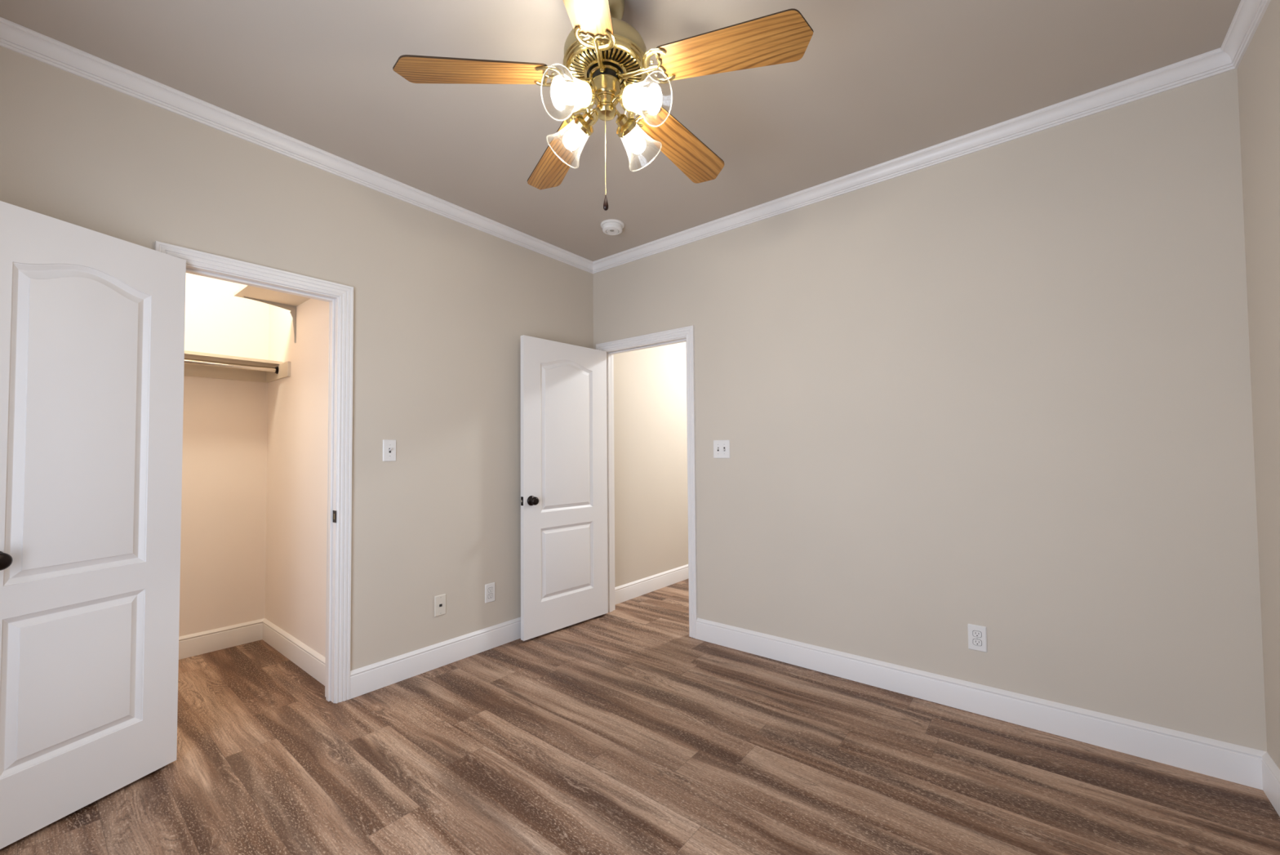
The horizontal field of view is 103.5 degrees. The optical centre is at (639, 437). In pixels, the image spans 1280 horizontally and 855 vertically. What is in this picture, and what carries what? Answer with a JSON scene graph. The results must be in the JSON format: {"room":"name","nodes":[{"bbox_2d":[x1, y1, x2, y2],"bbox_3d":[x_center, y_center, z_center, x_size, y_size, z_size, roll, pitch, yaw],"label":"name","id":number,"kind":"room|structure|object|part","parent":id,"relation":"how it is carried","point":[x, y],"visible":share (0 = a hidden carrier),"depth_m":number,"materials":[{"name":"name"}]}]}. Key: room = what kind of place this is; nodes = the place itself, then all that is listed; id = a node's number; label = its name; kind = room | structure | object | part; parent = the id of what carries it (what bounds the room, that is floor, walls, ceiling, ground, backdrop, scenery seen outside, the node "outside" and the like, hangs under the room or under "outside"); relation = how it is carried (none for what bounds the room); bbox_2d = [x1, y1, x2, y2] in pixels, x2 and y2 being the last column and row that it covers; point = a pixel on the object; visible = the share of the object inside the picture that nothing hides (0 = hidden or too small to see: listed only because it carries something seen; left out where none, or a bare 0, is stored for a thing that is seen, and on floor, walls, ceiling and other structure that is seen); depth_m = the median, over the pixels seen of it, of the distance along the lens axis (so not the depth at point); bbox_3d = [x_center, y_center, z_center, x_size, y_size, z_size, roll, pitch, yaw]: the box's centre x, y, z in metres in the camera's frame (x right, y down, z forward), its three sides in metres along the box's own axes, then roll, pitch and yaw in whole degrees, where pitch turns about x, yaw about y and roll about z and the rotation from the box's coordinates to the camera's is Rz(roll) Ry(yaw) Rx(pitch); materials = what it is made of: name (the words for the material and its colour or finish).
{"room":"empty bedroom","nodes":[
{"label":"empty bedroom","id":0,"kind":"room"},
{"bbox_2d":[178,272,269,636],"bbox_3d":[-3.040,-0.025,2.945,0.115,2.740,1.635,-2,-2,39],"label":"wall","id":1,"kind":"structure","parent":0,"point":[224,497],"depth_m":3.27,"materials":[{"name":"beige paint"}]},
{"bbox_2d":[178,617,264,659],"bbox_3d":[-2.978,1.276,2.865,0.018,0.134,1.405,-2,-2,39],"label":"baseboard","id":2,"kind":"structure","parent":1,"relation":"attached to","point":[211,640],"depth_m":3.22,"materials":[{"name":"white paint"}]},
{"bbox_2d":[183,350,290,382],"bbox_3d":[-2.822,-0.451,2.778,0.455,0.111,1.405,-2,-2,39],"label":"closet shelf","id":3,"kind":"object","parent":1,"relation":"attached to","point":[284,368],"visible":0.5,"depth_m":3.22,"materials":[{"name":"beige paint"}]},
{"bbox_2d":[184,358,278,373],"bbox_3d":[-2.795,-0.453,2.756,0.048,0.048,1.369,-2,-2,39],"label":"closet rod","id":4,"kind":"object","parent":3,"relation":"attached to","point":[189,361],"visible":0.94,"depth_m":3.09,"materials":[{"name":"silver metal"}]},
{"bbox_2d":[264,298,328,657],"bbox_3d":[-2.033,-0.028,3.107,1.245,2.740,0.115,-2,-2,39],"label":"wall","id":5,"kind":"structure","parent":0,"point":[295,560],"depth_m":3.06,"materials":[{"name":"beige paint"}]},
{"bbox_2d":[242,296,296,342],"bbox_3d":[-2.227,-0.705,3.035,0.022,0.228,0.266,-2,-2,39],"label":"shelf bracket","id":6,"kind":"object","parent":5,"relation":"attached to","point":[293,308],"visible":1,"depth_m":3.11,"materials":[{"name":"beige wood"}]},
{"bbox_2d":[233,284,311,306],"bbox_3d":[-1.975,-0.837,2.811,0.732,0.019,0.303,-2,-2,39],"label":"closet shelf","id":7,"kind":"object","parent":5,"relation":"attached to","point":[246,291],"visible":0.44,"depth_m":2.92,"materials":[{"name":"beige paint"}]},
{"bbox_2d":[262,617,325,685],"bbox_3d":[-2.064,1.273,3.018,1.245,0.134,0.018,-2,-2,39],"label":"baseboard","id":8,"kind":"structure","parent":5,"relation":"attached to","point":[308,660],"depth_m":2.99,"materials":[{"name":"white paint"}]},
{"bbox_2d":[0,46,688,670],"bbox_3d":[-0.591,-0.019,3.802,0.121,2.740,6.080,-2,-2,39],"label":"wall","id":9,"kind":"structure","parent":0,"point":[443,306],"depth_m":2.81,"materials":[{"name":"beige paint"}]},
{"bbox_2d":[0,200,186,848],"bbox_3d":[-1.971,0.271,1.767,0.150,2.029,0.628,-1,-2,16],"label":"door","id":10,"kind":"structure","parent":9,"relation":"in","point":[92,322],"depth_m":1.77,"materials":[{"name":"white paint"}]},
{"bbox_3d":[-1.983,0.381,1.553,0.058,0.066,0.066,-1,-2,16],"label":"knob","id":11,"kind":"part","parent":10,"relation":"part of","materials":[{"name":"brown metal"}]},
{"bbox_2d":[155,240,353,702],"bbox_3d":[-1.762,0.265,2.335,0.133,2.105,0.747,-2,-2,39],"label":"door frame","id":12,"kind":"structure","parent":9,"relation":"attached to","point":[340,297],"depth_m":2.55,"materials":[{"name":"white paint"}]},
{"bbox_3d":[-1.543,0.397,2.546,0.036,0.060,0.003,-2,-2,39],"label":"strike plate","id":13,"kind":"part","parent":12,"relation":"part of","materials":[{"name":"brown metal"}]},
{"bbox_2d":[0,17,592,273],"bbox_3d":[-1.406,-1.377,2.724,0.048,0.076,3.330,-2,-2,39],"label":"crown molding","id":14,"kind":"structure","parent":9,"relation":"attached to","point":[14,37],"depth_m":2.25,"materials":[{"name":"white paint"}]},
{"bbox_2d":[382,439,396,461],"bbox_3d":[-1.360,0.068,2.747,0.020,0.118,0.072,-2,-2,39],"label":"light switch","id":15,"kind":"object","parent":9,"relation":"attached to","point":[389,446],"visible":1,"depth_m":2.75,"materials":[{"name":"white plastic"}]},
{"bbox_2d":[350,617,520,698],"bbox_3d":[-0.912,1.271,3.255,0.018,0.134,1.788,-2,-2,39],"label":"baseboard","id":16,"kind":"structure","parent":9,"relation":"attached to","point":[370,677],"depth_m":2.88,"materials":[{"name":"white paint"}]},
{"bbox_2d":[434,593,445,616],"bbox_3d":[-1.169,0.981,2.955,0.008,0.118,0.070,-2,-2,39],"label":"cable jack","id":17,"kind":"object","parent":9,"relation":"attached to","point":[439,600],"visible":1,"depth_m":2.95,"materials":[{"name":"beige plastic"}]},
{"bbox_2d":[484,582,495,603],"bbox_3d":[-0.956,0.988,3.219,0.008,0.119,0.074,-2,-2,39],"label":"electrical outlet","id":18,"kind":"object","parent":9,"relation":"attached to","point":[490,588],"visible":1,"depth_m":3.21,"materials":[{"name":"white plastic"}]},
{"bbox_2d":[614,564,688,604],"bbox_3d":[0.558,1.313,5.058,0.018,0.134,2.635,-2,-2,39],"label":"baseboard","id":19,"kind":"structure","parent":9,"relation":"attached to","point":[623,593],"depth_m":4.47,"materials":[{"name":"white paint"}]},
{"bbox_2d":[0,0,1240,261],"bbox_3d":[0.227,-1.465,3.173,4.974,0.100,6.310,-2,-2,39],"label":"ceiling","id":20,"kind":"structure","parent":0,"point":[874,82],"depth_m":2.04,"materials":[{"name":"beige paint"}]},
{"bbox_2d":[392,0,813,210],"bbox_3d":[-0.075,-1.099,1.702,1.241,0.712,1.206,-2,-2,39],"label":"ceiling fan","id":21,"kind":"object","parent":20,"relation":"hanging from","point":[606,60],"visible":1,"depth_m":1.59,"materials":[{"name":"brown wood"}]},
{"bbox_3d":[-0.525,-1.148,1.582,0.465,0.006,0.154,-7,11,-12],"label":"fan blade","id":22,"kind":"part","parent":21,"relation":"part of","materials":[{"name":"brown wood"}]},
{"bbox_3d":[-0.326,-1.136,2.036,0.154,0.006,0.465,-13,-2,-31],"label":"fan blade","id":23,"kind":"part","parent":21,"relation":"part of","materials":[{"name":"brown wood"}]},
{"bbox_3d":[-0.224,-1.052,1.759,0.102,0.075,0.059,-2,-2,39],"label":"light bulb","id":24,"kind":"part","parent":21,"relation":"part of","materials":[{"name":"white glass"}]},
{"bbox_3d":[-0.202,-1.059,1.558,0.059,0.075,0.102,-2,-2,39],"label":"light bulb","id":25,"kind":"part","parent":21,"relation":"part of","materials":[{"name":"white glass"}]},
{"bbox_2d":[571,111,594,136],"bbox_3d":[-0.187,-1.072,1.729,0.066,0.084,0.090,-2,-2,39],"label":"socket","id":26,"kind":"object","parent":21,"relation":"attached to","point":[584,122],"depth_m":1.71,"materials":[{"name":"gold metal"}]},
{"bbox_2d":[575,79,595,112],"bbox_3d":[-0.172,-1.076,1.595,0.090,0.084,0.066,-2,-2,39],"label":"socket","id":27,"kind":"object","parent":21,"relation":"attached to","point":[587,95],"depth_m":1.58,"materials":[{"name":"gold metal"}]},
{"bbox_3d":[-0.155,-1.160,1.252,0.154,0.006,0.465,11,6,5],"label":"fan blade","id":28,"kind":"part","parent":21,"relation":"part of","materials":[{"name":"brown wood"}]},
{"bbox_3d":[-0.154,-1.099,1.704,0.062,0.025,0.014,-2,-2,39],"label":"light arm","id":29,"kind":"part","parent":21,"relation":"part of","materials":[{"name":"gold metal"}]},
{"bbox_3d":[-0.146,-1.101,1.629,0.014,0.025,0.062,-2,-2,39],"label":"light arm","id":30,"kind":"part","parent":21,"relation":"part of","materials":[{"name":"gold metal"}]},
{"bbox_2d":[568,47,642,89],"bbox_3d":[-0.114,-1.201,1.673,0.243,0.012,0.243,-2,-2,39],"label":"vent","id":31,"kind":"object","parent":21,"relation":"attached to","point":[583,61],"depth_m":1.62,"materials":[{"name":"gold metal"}]},
{"bbox_3d":[-0.113,-0.930,1.654,0.004,0.270,0.003,-2,-2,39],"label":"pull chain","id":32,"kind":"part","parent":21,"relation":"part of","materials":[{"name":"gold metal"}]},
{"bbox_3d":[-0.112,-0.769,1.649,0.018,0.052,0.018,-2,-2,39],"label":"chain pull","id":33,"kind":"part","parent":21,"relation":"part of","materials":[{"name":"brown wood"}]},
{"bbox_3d":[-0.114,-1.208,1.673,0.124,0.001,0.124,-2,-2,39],"label":"motor","id":34,"kind":"part","parent":21,"relation":"part of","materials":[{"name":"gold metal"}]},
{"bbox_3d":[-0.071,-1.102,1.637,0.062,0.025,0.014,-2,-2,39],"label":"light arm","id":35,"kind":"part","parent":21,"relation":"part of","materials":[{"name":"gold metal"}]},
{"bbox_3d":[-0.080,-1.100,1.712,0.014,0.025,0.062,-2,-2,39],"label":"light arm","id":36,"kind":"part","parent":21,"relation":"part of","materials":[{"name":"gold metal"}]},
{"bbox_2d":[615,114,638,137],"bbox_3d":[-0.054,-1.073,1.744,0.090,0.084,0.066,-2,-2,39],"label":"socket","id":37,"kind":"object","parent":21,"relation":"attached to","point":[625,125],"depth_m":1.73,"materials":[{"name":"gold metal"}]},
{"bbox_2d":[617,80,638,115],"bbox_3d":[-0.039,-1.077,1.611,0.066,0.084,0.090,-2,-2,39],"label":"socket","id":38,"kind":"object","parent":21,"relation":"attached to","point":[626,96],"depth_m":1.60,"materials":[{"name":"gold metal"}]},
{"bbox_3d":[-0.023,-1.054,1.780,0.059,0.075,0.102,-2,-2,39],"label":"light bulb","id":39,"kind":"part","parent":21,"relation":"part of","materials":[{"name":"white glass"}]},
{"bbox_3d":[-0.001,-1.060,1.579,0.102,0.075,0.059,-2,-2,39],"label":"light bulb","id":40,"kind":"part","parent":21,"relation":"part of","materials":[{"name":"white glass"}]},
{"bbox_3d":[0.167,-1.141,1.987,0.154,0.006,0.465,-17,-19,39],"label":"fan blade","id":41,"kind":"part","parent":21,"relation":"part of","materials":[{"name":"brown wood"}]},
{"bbox_3d":[0.273,-1.156,1.502,0.465,0.006,0.154,6,-10,24],"label":"fan blade","id":42,"kind":"part","parent":21,"relation":"part of","materials":[{"name":"brown wood"}]},
{"bbox_2d":[600,219,624,235],"bbox_3d":[-0.182,-1.381,3.328,0.156,0.052,0.156,-2,-2,39],"label":"smoke detector","id":43,"kind":"object","parent":20,"relation":"attached to","point":[610,227],"visible":1,"depth_m":3.29,"materials":[{"name":"white plastic"}]},
{"bbox_2d":[0,577,1279,854],"bbox_3d":[0.249,1.374,3.089,4.974,0.100,6.310,-2,-2,39],"label":"floor","id":44,"kind":"structure","parent":0,"point":[621,731],"depth_m":1.95,"materials":[{"name":"wood"}]},
{"bbox_2d":[592,68,1266,751],"bbox_3d":[1.029,-0.057,2.937,3.499,2.740,0.115,-2,-2,39],"label":"wall","id":45,"kind":"structure","parent":0,"point":[1005,388],"depth_m":2.32,"materials":[{"name":"beige paint"}]},
{"bbox_2d":[520,334,608,640],"bbox_3d":[-0.521,0.327,3.606,0.150,2.004,0.780,-2,-2,42],"label":"door","id":46,"kind":"structure","parent":45,"relation":"in","point":[564,569],"depth_m":3.55,"materials":[{"name":"white paint"}]},
{"bbox_3d":[-0.702,0.416,3.335,0.058,0.066,0.066,-2,-2,42],"label":"knob","id":47,"kind":"part","parent":46,"relation":"part of","materials":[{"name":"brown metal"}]},
{"bbox_2d":[595,324,697,638],"bbox_3d":[0.054,0.298,3.708,0.910,2.091,0.133,-2,-2,39],"label":"door frame","id":48,"kind":"structure","parent":45,"relation":"attached to","point":[686,334],"depth_m":3.53,"materials":[{"name":"white paint"}]},
{"bbox_2d":[713,440,729,457],"bbox_3d":[0.523,0.073,3.257,0.120,0.118,0.020,-2,-2,39],"label":"light switch","id":49,"kind":"object","parent":45,"relation":"attached to","point":[721,447],"visible":1,"depth_m":3.26,"materials":[{"name":"white plastic"}]},
{"bbox_2d":[592,48,1235,274],"bbox_3d":[0.923,-1.389,2.949,3.384,0.076,0.048,-2,-2,39],"label":"crown molding","id":50,"kind":"structure","parent":45,"relation":"attached to","point":[1215,62],"depth_m":2.43,"materials":[{"name":"white paint"}]},
{"bbox_2d":[967,623,986,652],"bbox_3d":[1.591,0.944,2.379,0.074,0.119,0.008,-2,-2,39],"label":"electrical outlet","id":51,"kind":"object","parent":45,"relation":"attached to","point":[977,634],"visible":1,"depth_m":2.38,"materials":[{"name":"white plastic"}]},
{"bbox_2d":[973,639,981,645],"bbox_3d":[1.590,0.963,2.376,0.033,0.027,0.002,-2,-2,39],"label":"receptacle","id":52,"kind":"object","parent":51,"relation":"attached to","point":[975,642],"depth_m":2.38,"materials":[{"name":"white plastic"}]},
{"bbox_2d":[973,630,981,637],"bbox_3d":[1.589,0.924,2.377,0.033,0.027,0.002,-2,-2,39],"label":"receptacle","id":53,"kind":"object","parent":51,"relation":"attached to","point":[976,633],"depth_m":2.38,"materials":[{"name":"white plastic"}]},
{"bbox_2d":[696,617,1266,789],"bbox_3d":[1.323,1.234,2.583,2.431,0.134,0.018,-2,-2,39],"label":"baseboard","id":54,"kind":"structure","parent":45,"relation":"attached to","point":[1240,764],"depth_m":2.26,"materials":[{"name":"white paint"}]},
{"bbox_2d":[1237,0,1279,768],"bbox_3d":[1.223,-0.131,0.490,0.115,2.740,3.445,-2,-2,39],"label":"wall","id":55,"kind":"structure","parent":0,"point":[1259,68],"depth_m":1.74,"materials":[{"name":"beige paint"}]},
{"bbox_2d":[1220,0,1271,68],"bbox_3d":[1.185,-1.459,0.625,0.048,0.076,3.330,-2,-2,39],"label":"crown molding","id":56,"kind":"structure","parent":55,"relation":"attached to","point":[1249,14],"depth_m":1.76,"materials":[{"name":"white paint"}]},
{"bbox_2d":[1261,751,1279,816],"bbox_3d":[1.218,1.174,0.537,0.018,0.134,3.330,-2,-2,39],"label":"baseboard","id":57,"kind":"structure","parent":55,"relation":"attached to","point":[1270,770],"depth_m":1.75,"materials":[{"name":"white paint"}]}
]}

